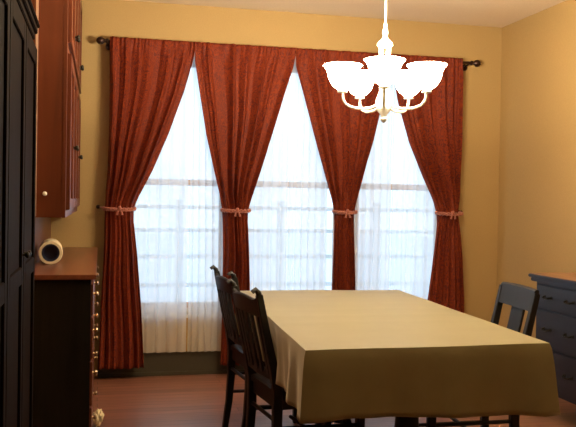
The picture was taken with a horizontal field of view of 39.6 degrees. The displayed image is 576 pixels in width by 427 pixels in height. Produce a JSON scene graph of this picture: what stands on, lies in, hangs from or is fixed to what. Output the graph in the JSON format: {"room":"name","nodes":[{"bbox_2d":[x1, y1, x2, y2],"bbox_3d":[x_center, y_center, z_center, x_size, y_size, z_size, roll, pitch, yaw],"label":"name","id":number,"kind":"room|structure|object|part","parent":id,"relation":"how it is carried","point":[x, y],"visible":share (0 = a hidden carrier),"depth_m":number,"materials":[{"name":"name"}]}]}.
{"room":"dining room","nodes":[
{"label":"dining room","id":0,"kind":"room"},
{"bbox_2d":[51,0,501,376],"bbox_3d":[-0.203,-0.160,5.908,4.166,2.632,0.160,1,1,-13],"label":"wall","id":1,"kind":"structure","parent":0,"point":[479,184],"depth_m":5.89,"materials":[{"name":"paint"}]},
{"bbox_2d":[98,351,244,377],"bbox_3d":[0.153,1.079,5.916,3.036,0.165,0.034,1,1,-13],"label":"baseboard","id":2,"kind":"structure","parent":1,"relation":"attached to","point":[208,362],"depth_m":5.69,"materials":[{"name":"green paint"}]},
{"bbox_2d":[186,66,191,312],"bbox_3d":[-0.803,-0.210,5.761,0.770,1.845,0.110,1,1,-13],"label":"window","id":3,"kind":"structure","parent":1,"relation":"in","point":[191,66],"depth_m":5.76,"materials":[{"name":"white paint"}]},
{"bbox_2d":[96,36,480,70],"bbox_3d":[0.072,-1.152,5.805,2.850,0.074,0.126,1,1,-13],"label":"curtain rod","id":4,"kind":"object","parent":1,"relation":"attached to","point":[100,40],"visible":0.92,"depth_m":6.05,"materials":[{"name":"brown metal"}]},
{"bbox_2d":[98,36,195,369],"bbox_3d":[-0.965,-0.067,5.497,0.630,2.263,0.071,1,1,-13],"label":"drape","id":5,"kind":"object","parent":4,"relation":"hanging from","point":[149,77],"visible":1,"depth_m":5.48,"materials":[{"name":"red fabric"}]},
{"bbox_2d":[96,205,136,214],"bbox_3d":[-1.195,-0.024,5.465,0.310,0.066,0.164,1,1,10],"label":"tieback","id":6,"kind":"object","parent":5,"relation":"attached to","point":[104,208],"visible":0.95,"depth_m":5.40,"materials":[{"name":"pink fabric"}]},
{"bbox_3d":[-1.151,-0.034,5.455,0.225,0.042,0.141,1,1,-13],"label":"cord","id":7,"kind":"part","parent":6,"relation":"part of","materials":[{"name":"red fabric"}]},
{"bbox_3d":[-1.152,-0.034,5.458,0.225,0.042,0.141,1,1,-13],"label":"cord","id":8,"kind":"part","parent":6,"relation":"part of","materials":[{"name":"red fabric"}]},
{"bbox_3d":[-1.146,-0.034,5.458,0.222,0.039,0.142,1,1,-13],"label":"cord","id":9,"kind":"part","parent":6,"relation":"part of","materials":[{"name":"red fabric"}]},
{"bbox_2d":[134,73,189,352],"bbox_3d":[-0.919,-0.088,5.595,0.441,2.128,0.022,1,1,-13],"label":"sheer curtain","id":10,"kind":"object","parent":4,"relation":"hanging from","point":[161,213],"visible":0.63,"depth_m":5.61,"materials":[{"name":"white fabric"}]},
{"bbox_2d":[187,54,222,351],"bbox_3d":[-0.557,-0.083,5.681,0.284,2.128,0.022,1,1,-13],"label":"sheer curtain","id":11,"kind":"object","parent":4,"relation":"hanging from","point":[205,214],"visible":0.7,"depth_m":5.67,"materials":[{"name":"white fabric"}]},
{"bbox_2d":[195,42,295,365],"bbox_3d":[-0.308,-0.058,5.638,0.719,2.263,0.097,1,1,-13],"label":"drape","id":12,"kind":"object","parent":4,"relation":"hanging from","point":[242,88],"visible":0.78,"depth_m":5.64,"materials":[{"name":"red fabric"}]},
{"bbox_2d":[220,208,250,216],"bbox_3d":[-0.367,-0.012,5.636,0.219,0.065,0.155,1,1,-13],"label":"tieback","id":13,"kind":"object","parent":12,"relation":"attached to","point":[237,210],"visible":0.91,"depth_m":5.58,"materials":[{"name":"red fabric"}]},
{"bbox_3d":[-0.370,-0.023,5.639,0.215,0.042,0.141,1,1,-13],"label":"cord","id":14,"kind":"part","parent":13,"relation":"part of","materials":[{"name":"red fabric"}]},
{"bbox_3d":[-0.370,-0.023,5.642,0.216,0.042,0.141,1,1,-13],"label":"cord","id":15,"kind":"part","parent":13,"relation":"part of","materials":[{"name":"red fabric"}]},
{"bbox_2d":[248,79,289,290],"bbox_3d":[-0.182,-0.078,5.769,0.375,2.128,0.022,1,1,-13],"label":"sheer curtain","id":16,"kind":"object","parent":4,"relation":"hanging from","point":[268,216],"visible":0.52,"depth_m":5.78,"materials":[{"name":"white fabric"}]},
{"bbox_2d":[287,56,327,289],"bbox_3d":[0.147,-0.073,5.846,0.293,2.128,0.022,1,1,-13],"label":"sheer curtain","id":17,"kind":"object","parent":4,"relation":"hanging from","point":[307,198],"visible":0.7,"depth_m":5.83,"materials":[{"name":"white fabric"}]},
{"bbox_2d":[296,48,393,289],"bbox_3d":[0.400,-0.049,5.818,0.744,2.263,0.071,1,1,-13],"label":"drape","id":18,"kind":"object","parent":4,"relation":"hanging from","point":[344,136],"visible":0.72,"depth_m":5.82,"materials":[{"name":"red fabric"}]},
{"bbox_2d":[332,209,357,217],"bbox_3d":[0.415,-0.001,5.820,0.190,0.065,0.155,1,1,-13],"label":"tieback","id":19,"kind":"object","parent":18,"relation":"attached to","point":[347,211],"visible":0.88,"depth_m":5.76,"materials":[{"name":"red fabric"}]},
{"bbox_2d":[354,83,392,289],"bbox_3d":[0.594,-0.067,5.951,0.360,2.128,0.022,1,1,-13],"label":"sheer curtain","id":20,"kind":"object","parent":4,"relation":"hanging from","point":[373,204],"visible":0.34,"depth_m":5.96,"materials":[{"name":"white fabric"}]},
{"bbox_2d":[390,82,436,299],"bbox_3d":[1.005,-0.062,6.048,0.475,2.128,0.022,1,1,-13],"label":"sheer curtain","id":21,"kind":"object","parent":4,"relation":"hanging from","point":[413,219],"visible":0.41,"depth_m":6.03,"materials":[{"name":"white fabric"}]},
{"bbox_2d":[393,54,463,312],"bbox_3d":[1.058,-0.040,5.970,0.609,2.263,0.076,1,1,-13],"label":"drape","id":22,"kind":"object","parent":4,"relation":"hanging from","point":[434,130],"visible":0.7,"depth_m":6.00,"materials":[{"name":"red fabric"}]},
{"bbox_2d":[435,211,463,218],"bbox_3d":[1.248,0.009,6.040,0.306,0.066,0.164,0,1,-37],"label":"tieback","id":23,"kind":"object","parent":22,"relation":"attached to","point":[460,213],"visible":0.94,"depth_m":5.95,"materials":[{"name":"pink fabric"}]},
{"bbox_3d":[1.214,-0.002,6.013,0.218,0.039,0.142,1,1,-13],"label":"cord","id":24,"kind":"part","parent":23,"relation":"part of","materials":[{"name":"red fabric"}]},
{"bbox_3d":[1.209,-0.002,6.010,0.221,0.042,0.141,1,1,-13],"label":"cord","id":25,"kind":"part","parent":23,"relation":"part of","materials":[{"name":"red fabric"}]},
{"bbox_3d":[1.209,-0.002,6.014,0.221,0.042,0.141,1,1,-13],"label":"cord","id":26,"kind":"part","parent":23,"relation":"part of","materials":[{"name":"red fabric"}]},
{"bbox_2d":[288,182,333,289],"bbox_3d":[0.022,-0.199,5.955,0.805,1.845,0.110,1,1,-13],"label":"window","id":27,"kind":"structure","parent":1,"relation":"in","point":[288,182],"depth_m":6.03,"materials":[{"name":"white paint"}]},
{"bbox_2d":[92,374,575,426],"bbox_3d":[0.673,1.287,1.621,4.386,0.100,8.960,1,1,-13],"label":"floor","id":28,"kind":"structure","parent":0,"point":[174,400],"depth_m":4.82,"materials":[{"name":"brown wood"}]},
{"bbox_2d":[0,0,39,426],"bbox_3d":[-1.123,0.219,2.221,0.698,1.955,2.042,1,1,-13],"label":"tall cabinet","id":29,"kind":"object","parent":28,"relation":"on","point":[19,23],"visible":1,"depth_m":2.63,"materials":[{"name":"black wood"}]},
{"bbox_3d":[-0.759,0.231,2.056,0.018,1.750,0.488,1,1,-13],"label":"door","id":30,"kind":"part","parent":29,"relation":"part of","materials":[{"name":"black wood"}]},
{"bbox_3d":[-0.873,0.221,2.542,0.018,1.750,0.488,1,1,-13],"label":"door","id":31,"kind":"part","parent":29,"relation":"part of","materials":[{"name":"black wood"}]},
{"bbox_3d":[-0.901,0.142,2.754,0.024,0.023,0.024,1,1,-13],"label":"knob","id":32,"kind":"part","parent":29,"relation":"part of","materials":[{"name":"grey metal"}]},
{"bbox_3d":[-1.114,-0.716,2.205,0.682,0.085,2.042,1,1,-13],"label":"cornice","id":33,"kind":"part","parent":29,"relation":"part of","materials":[{"name":"black wood"}]},
{"bbox_3d":[-0.988,0.212,3.029,0.018,1.750,0.488,1,1,-13],"label":"door","id":34,"kind":"part","parent":29,"relation":"part of","materials":[{"name":"black wood"}]},
{"bbox_2d":[33,266,98,426],"bbox_3d":[-1.244,0.717,4.530,0.328,0.884,2.000,1,1,-13],"label":"base cabinet","id":35,"kind":"object","parent":28,"relation":"on","point":[64,310],"visible":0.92,"depth_m":3.56,"materials":[{"name":"black wood"}]},
{"bbox_2d":[34,247,97,279],"bbox_3d":[-1.243,0.263,4.527,0.316,0.022,2.040,1,1,-13],"label":"countertop","id":36,"kind":"structure","parent":35,"relation":"on","point":[76,263],"depth_m":3.96,"materials":[{"name":"brown wood"}]},
{"bbox_2d":[38,238,62,264],"bbox_3d":[-1.244,0.197,4.196,0.119,0.119,0.290,1,1,-16],"label":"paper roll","id":37,"kind":"object","parent":36,"relation":"on","point":[50,251],"visible":1,"depth_m":4.07,"materials":[{"name":"white paper"}]},
{"bbox_3d":[-0.949,0.980,3.849,0.011,0.210,0.478,1,1,-13],"label":"drawer","id":38,"kind":"part","parent":35,"relation":"part of","materials":[{"name":"brown wood"}]},
{"bbox_3d":[-0.945,0.765,3.846,0.011,0.200,0.478,1,1,-13],"label":"drawer","id":39,"kind":"part","parent":35,"relation":"part of","materials":[{"name":"brown wood"}]},
{"bbox_3d":[-0.942,0.560,3.843,0.011,0.190,0.478,1,1,-13],"label":"drawer","id":40,"kind":"part","parent":35,"relation":"part of","materials":[{"name":"brown wood"}]},
{"bbox_3d":[-0.939,0.385,3.840,0.011,0.140,0.478,1,1,-13],"label":"drawer","id":41,"kind":"part","parent":35,"relation":"part of","materials":[{"name":"brown wood"}]},
{"bbox_2d":[92,408,103,426],"bbox_3d":[-1.038,1.114,4.372,0.066,0.103,0.080,1,1,-13],"label":"rag","id":42,"kind":"object","parent":28,"relation":"on","point":[99,413],"visible":0.88,"depth_m":4.35,"materials":[{"name":"beige fabric"}]},
{"bbox_2d":[210,265,320,426],"bbox_3d":[-0.121,0.735,4.270,0.531,0.899,0.410,1,1,-19],"label":"dining chair","id":43,"kind":"object","parent":28,"relation":"on","point":[234,351],"visible":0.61,"depth_m":4.27,"materials":[{"name":"brown wood"}]},
{"bbox_3d":[-0.349,0.746,4.376,0.122,0.867,0.037,1,1,-19],"label":"post","id":44,"kind":"part","parent":43,"relation":"part of","materials":[{"name":"brown wood"}]},
{"bbox_3d":[-0.331,0.364,4.189,0.051,0.096,0.388,1,1,-19],"label":"crest rail","id":45,"kind":"part","parent":43,"relation":"part of","materials":[{"name":"brown wood"}]},
{"bbox_3d":[-0.270,0.661,4.216,0.032,0.036,0.357,1,1,-19],"label":"rail","id":46,"kind":"part","parent":43,"relation":"part of","materials":[{"name":"brown wood"}]},
{"bbox_3d":[-0.234,0.753,4.045,0.122,0.867,0.037,1,1,-19],"label":"post","id":47,"kind":"part","parent":43,"relation":"part of","materials":[{"name":"brown wood"}]},
{"bbox_3d":[-0.066,0.734,4.289,0.415,0.028,0.410,1,1,-19],"label":"seat","id":48,"kind":"part","parent":43,"relation":"part of","materials":[{"name":"brown wood"}]},
{"bbox_3d":[-0.074,0.775,4.287,0.380,0.056,0.360,1,1,-19],"label":"seat frame","id":49,"kind":"part","parent":43,"relation":"part of","materials":[{"name":"brown wood"}]},
{"bbox_3d":[0.041,0.966,4.522,0.040,0.430,0.040,1,1,-19],"label":"leg","id":50,"kind":"part","parent":43,"relation":"part of","materials":[{"name":"brown wood"}]},
{"bbox_2d":[226,278,364,426],"bbox_3d":[0.027,0.749,3.538,0.531,0.899,0.410,1,1,-20],"label":"dining chair","id":51,"kind":"object","parent":28,"relation":"on","point":[262,383],"visible":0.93,"depth_m":3.42,"materials":[{"name":"brown wood"}]},
{"bbox_3d":[-0.204,0.759,3.641,0.122,0.867,0.037,1,1,-20],"label":"post","id":52,"kind":"part","parent":51,"relation":"part of","materials":[{"name":"brown wood"}]},
{"bbox_3d":[-0.182,0.378,3.454,0.051,0.096,0.388,1,1,-20],"label":"crest rail","id":53,"kind":"part","parent":51,"relation":"part of","materials":[{"name":"brown wood"}]},
{"bbox_3d":[-0.121,0.675,3.482,0.032,0.036,0.357,1,1,-20],"label":"rail","id":54,"kind":"part","parent":51,"relation":"part of","materials":[{"name":"brown wood"}]},
{"bbox_3d":[0.081,0.748,3.558,0.415,0.028,0.410,1,1,-20],"label":"seat","id":55,"kind":"part","parent":51,"relation":"part of","materials":[{"name":"brown wood"}]},
{"bbox_3d":[-0.083,0.767,3.312,0.122,0.867,0.037,1,1,-20],"label":"post","id":56,"kind":"part","parent":51,"relation":"part of","materials":[{"name":"brown wood"}]},
{"bbox_3d":[0.073,0.789,3.557,0.380,0.056,0.360,1,1,-20],"label":"seat frame","id":57,"kind":"part","parent":51,"relation":"part of","materials":[{"name":"brown wood"}]},
{"bbox_3d":[0.308,0.987,3.456,0.040,0.430,0.040,1,1,-20],"label":"leg","id":58,"kind":"part","parent":51,"relation":"part of","materials":[{"name":"brown wood"}]},
{"bbox_2d":[321,417,418,426],"bbox_3d":[0.342,0.829,3.667,0.899,0.742,1.761,1,1,-11],"label":"dining table","id":59,"kind":"object","parent":28,"relation":"on","point":[399,421],"visible":0.03,"depth_m":3.13,"materials":[{"name":"brown wood"}]},
{"bbox_2d":[235,290,559,423],"bbox_3d":[0.346,0.579,3.688,1.056,0.264,1.865,1,1,-13],"label":"tablecloth","id":60,"kind":"object","parent":59,"relation":"on","point":[340,354],"visible":0.88,"depth_m":2.86,"materials":[{"name":"beige fabric"}]},
{"bbox_2d":[419,282,539,426],"bbox_3d":[0.825,0.768,3.667,0.514,0.884,0.410,1,1,-8],"label":"dining chair","id":61,"kind":"object","parent":28,"relation":"on","point":[521,298],"visible":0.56,"depth_m":3.63,"materials":[{"name":"brown wood"}]},
{"bbox_3d":[0.619,0.993,3.460,0.040,0.430,0.040,1,1,-8],"label":"leg","id":62,"kind":"part","parent":61,"relation":"part of","materials":[{"name":"brown wood"}]},
{"bbox_3d":[0.987,0.776,3.868,0.122,0.867,0.037,1,1,-8],"label":"post","id":63,"kind":"part","parent":61,"relation":"part of","materials":[{"name":"brown wood"}]},
{"bbox_3d":[1.062,0.379,3.695,0.048,0.100,0.360,1,1,-8],"label":"crest rail","id":64,"kind":"part","parent":61,"relation":"part of","materials":[{"name":"brown wood"}]},
{"bbox_3d":[1.037,0.782,3.521,0.122,0.867,0.037,1,1,-8],"label":"post","id":65,"kind":"part","parent":61,"relation":"part of","materials":[{"name":"brown wood"}]},
{"bbox_2d":[528,273,575,404],"bbox_3d":[1.863,0.796,4.103,0.533,0.846,1.565,1,1,-13],"label":"sideboard","id":66,"kind":"object","parent":28,"relation":"on","point":[556,311],"visible":0.8,"depth_m":4.50,"materials":[{"name":"blue paint"}]},
{"bbox_3d":[1.485,0.670,4.621,0.031,0.024,0.092,1,1,-13],"label":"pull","id":67,"kind":"part","parent":66,"relation":"part of","materials":[{"name":"grey metal"}]},
{"bbox_3d":[1.874,0.387,4.098,0.525,0.018,1.565,1,1,-13],"label":"moulding","id":68,"kind":"part","parent":66,"relation":"part of","materials":[{"name":"blue paint"}]},
{"bbox_3d":[1.531,0.672,4.518,0.016,0.210,0.458,1,1,-13],"label":"drawer","id":69,"kind":"part","parent":66,"relation":"part of","materials":[{"name":"blue paint"}]},
{"bbox_3d":[1.535,0.487,4.515,0.016,0.130,0.458,1,1,-13],"label":"drawer","id":70,"kind":"part","parent":66,"relation":"part of","materials":[{"name":"blue paint"}]},
{"bbox_3d":[1.528,0.899,4.521,0.016,0.215,0.458,1,1,-13],"label":"drawer","id":71,"kind":"part","parent":66,"relation":"part of","materials":[{"name":"blue paint"}]},
{"bbox_3d":[1.532,0.902,4.409,0.031,0.024,0.092,1,1,-13],"label":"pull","id":72,"kind":"part","parent":66,"relation":"part of","materials":[{"name":"grey metal"}]},
{"bbox_3d":[1.536,0.675,4.405,0.031,0.024,0.092,1,1,-13],"label":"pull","id":73,"kind":"part","parent":66,"relation":"part of","materials":[{"name":"grey metal"}]},
{"bbox_3d":[1.539,0.490,4.402,0.031,0.024,0.092,1,1,-13],"label":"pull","id":74,"kind":"part","parent":66,"relation":"part of","materials":[{"name":"grey metal"}]},
{"bbox_2d":[128,0,565,27],"bbox_3d":[0.719,-1.444,1.579,4.386,0.100,8.960,1,1,-13],"label":"ceiling","id":75,"kind":"structure","parent":0,"point":[488,13],"depth_m":5.67,"materials":[{"name":"beige paint"}]},
{"bbox_2d":[323,0,446,122],"bbox_3d":[0.429,-0.923,3.661,0.541,1.016,0.556,1,1,-13],"label":"chandelier","id":76,"kind":"object","parent":75,"relation":"hanging from","point":[383,70],"visible":1,"depth_m":3.58,"materials":[{"name":"white glass"}]},
{"bbox_3d":[0.248,-0.618,3.629,0.180,0.110,0.180,1,1,-13],"label":"lamp shade","id":77,"kind":"part","parent":76,"relation":"part of","materials":[{"name":"white glass"}]},
{"bbox_3d":[0.327,-0.514,3.646,0.178,0.084,0.012,1,1,-11],"label":"arm","id":78,"kind":"part","parent":76,"relation":"part of","materials":[{"name":"white metal"}]},
{"bbox_3d":[0.345,-0.619,3.840,0.180,0.110,0.180,1,1,-13],"label":"lamp shade","id":79,"kind":"part","parent":76,"relation":"part of","materials":[{"name":"white glass"}]},
{"bbox_3d":[0.384,-0.515,3.770,0.012,0.084,0.178,0,1,-29],"label":"arm","id":80,"kind":"part","parent":76,"relation":"part of","materials":[{"name":"white metal"}]},
{"bbox_3d":[0.427,-0.511,3.554,0.012,0.084,0.178,1,1,7],"label":"arm","id":81,"kind":"part","parent":76,"relation":"part of","materials":[{"name":"metal"}]},
{"bbox_3d":[0.419,-0.612,3.471,0.180,0.110,0.180,1,1,-13],"label":"lamp shade","id":82,"kind":"part","parent":76,"relation":"part of","materials":[{"name":"white glass"}]},
{"bbox_3d":[0.451,-1.145,3.659,0.124,0.572,0.124,1,1,-13],"label":"stem","id":83,"kind":"part","parent":76,"relation":"part of","materials":[{"name":"white metal"}]},
{"bbox_3d":[0.518,-0.512,3.754,0.012,0.084,0.178,2,1,43],"label":"arm","id":84,"kind":"part","parent":76,"relation":"part of","materials":[{"name":"white metal"}]},
{"bbox_3d":[0.576,-0.615,3.813,0.180,0.110,0.180,1,1,-13],"label":"lamp shade","id":85,"kind":"part","parent":76,"relation":"part of","materials":[{"name":"white glass"}]},
{"bbox_3d":[0.545,-0.510,3.621,0.178,0.084,0.012,1,1,25],"label":"arm","id":86,"kind":"part","parent":76,"relation":"part of","materials":[{"name":"white metal"}]},
{"bbox_3d":[0.622,-0.611,3.585,0.180,0.110,0.180,1,1,-13],"label":"lamp shade","id":87,"kind":"part","parent":76,"relation":"part of","materials":[{"name":"white glass"}]},
{"bbox_2d":[496,0,575,337],"bbox_3d":[2.709,-0.052,2.095,0.160,2.632,8.600,1,1,-13],"label":"wall","id":88,"kind":"structure","parent":0,"point":[537,197],"depth_m":5.71,"materials":[{"name":"paint"}]},
{"bbox_3d":[-1.025,-0.102,1.216,0.780,2.632,8.600,1,1,-13],"label":"wall","id":89,"kind":"structure","parent":0,"visible":0},
{"bbox_2d":[35,217,50,261],"bbox_3d":[-1.393,0.123,4.489,0.006,0.252,2.030,1,1,-13],"label":"panel","id":90,"kind":"object","parent":89,"relation":"attached to","point":[42,225],"visible":0.21,"depth_m":4.52,"materials":[{"name":"brown wood"}]},
{"bbox_2d":[31,0,83,217],"bbox_3d":[-1.260,-0.720,4.455,0.220,1.440,1.964,1,1,-13],"label":"upper cabinet","id":91,"kind":"object","parent":89,"relation":"attached to","point":[58,39],"visible":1,"depth_m":3.52,"materials":[{"name":"brown wood"}]},
{"bbox_3d":[-1.204,-0.720,4.476,0.015,1.440,1.950,1,1,-13],"label":"frame","id":92,"kind":"part","parent":91,"relation":"part of","materials":[{"name":"brown wood"}]},
{"bbox_3d":[-1.035,-0.371,3.809,0.016,0.700,0.450,1,1,-13],"label":"door","id":93,"kind":"part","parent":91,"relation":"part of","materials":[{"name":"brown wood"}]},
{"bbox_3d":[-1.024,-1.056,3.799,0.016,0.570,0.450,1,1,-13],"label":"door","id":94,"kind":"part","parent":91,"relation":"part of","materials":[{"name":"brown wood"}]},
{"bbox_3d":[-1.141,-0.380,4.259,0.016,0.700,0.450,1,1,-13],"label":"door","id":95,"kind":"part","parent":91,"relation":"part of","materials":[{"name":"brown wood"}]},
{"bbox_3d":[-1.129,-1.065,4.249,0.016,0.570,0.450,1,1,-13],"label":"door","id":96,"kind":"part","parent":91,"relation":"part of","materials":[{"name":"brown wood"}]},
{"bbox_3d":[-1.247,-0.389,4.709,0.016,0.700,0.450,1,1,-13],"label":"door","id":97,"kind":"part","parent":91,"relation":"part of","materials":[{"name":"brown wood"}]},
{"bbox_3d":[-1.235,-1.073,4.699,0.016,0.570,0.450,1,1,-13],"label":"door","id":98,"kind":"part","parent":91,"relation":"part of","materials":[{"name":"brown wood"}]},
{"bbox_3d":[-1.353,-0.397,5.160,0.016,0.700,0.450,1,1,-13],"label":"door","id":99,"kind":"part","parent":91,"relation":"part of","materials":[{"name":"brown wood"}]},
{"bbox_3d":[-1.341,-1.082,5.149,0.016,0.570,0.450,1,1,-13],"label":"door","id":100,"kind":"part","parent":91,"relation":"part of","materials":[{"name":"brown wood"}]},
{"label":"outside","id":101,"kind":"structure","parent":0,"visible":0},
{"bbox_2d":[187,233,390,301],"bbox_3d":[-3.993,1.489,25.619,32.000,0.100,39.800,1,1,-13],"label":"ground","id":102,"kind":"structure","parent":101,"point":[329,236],"depth_m":25.09,"materials":[{"name":"white"}]},
{"bbox_2d":[187,205,391,286],"bbox_3d":[-0.051,0.834,7.525,5.830,1.900,0.060,1,1,-13],"label":"porch railing","id":103,"kind":"object","parent":102,"relation":"on","point":[328,256],"visible":0.02,"depth_m":7.60,"materials":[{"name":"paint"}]},
{"bbox_3d":[-0.033,0.664,7.526,5.800,0.036,0.040,1,1,-13],"label":"rail","id":104,"kind":"part","parent":103,"relation":"part of","materials":[{"name":"blue paint"}]},
{"bbox_3d":[-0.029,0.404,7.522,5.800,0.036,0.040,1,1,-13],"label":"rail","id":105,"kind":"part","parent":103,"relation":"part of","materials":[{"name":"blue paint"}]},
{"bbox_3d":[-0.025,0.164,7.518,5.800,0.036,0.040,1,1,-13],"label":"rail","id":106,"kind":"part","parent":103,"relation":"part of","materials":[{"name":"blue paint"}]},
{"bbox_3d":[-0.021,-0.046,7.515,5.800,0.036,0.040,1,1,-13],"label":"rail","id":107,"kind":"part","parent":103,"relation":"part of","materials":[{"name":"blue paint"}]}
]}

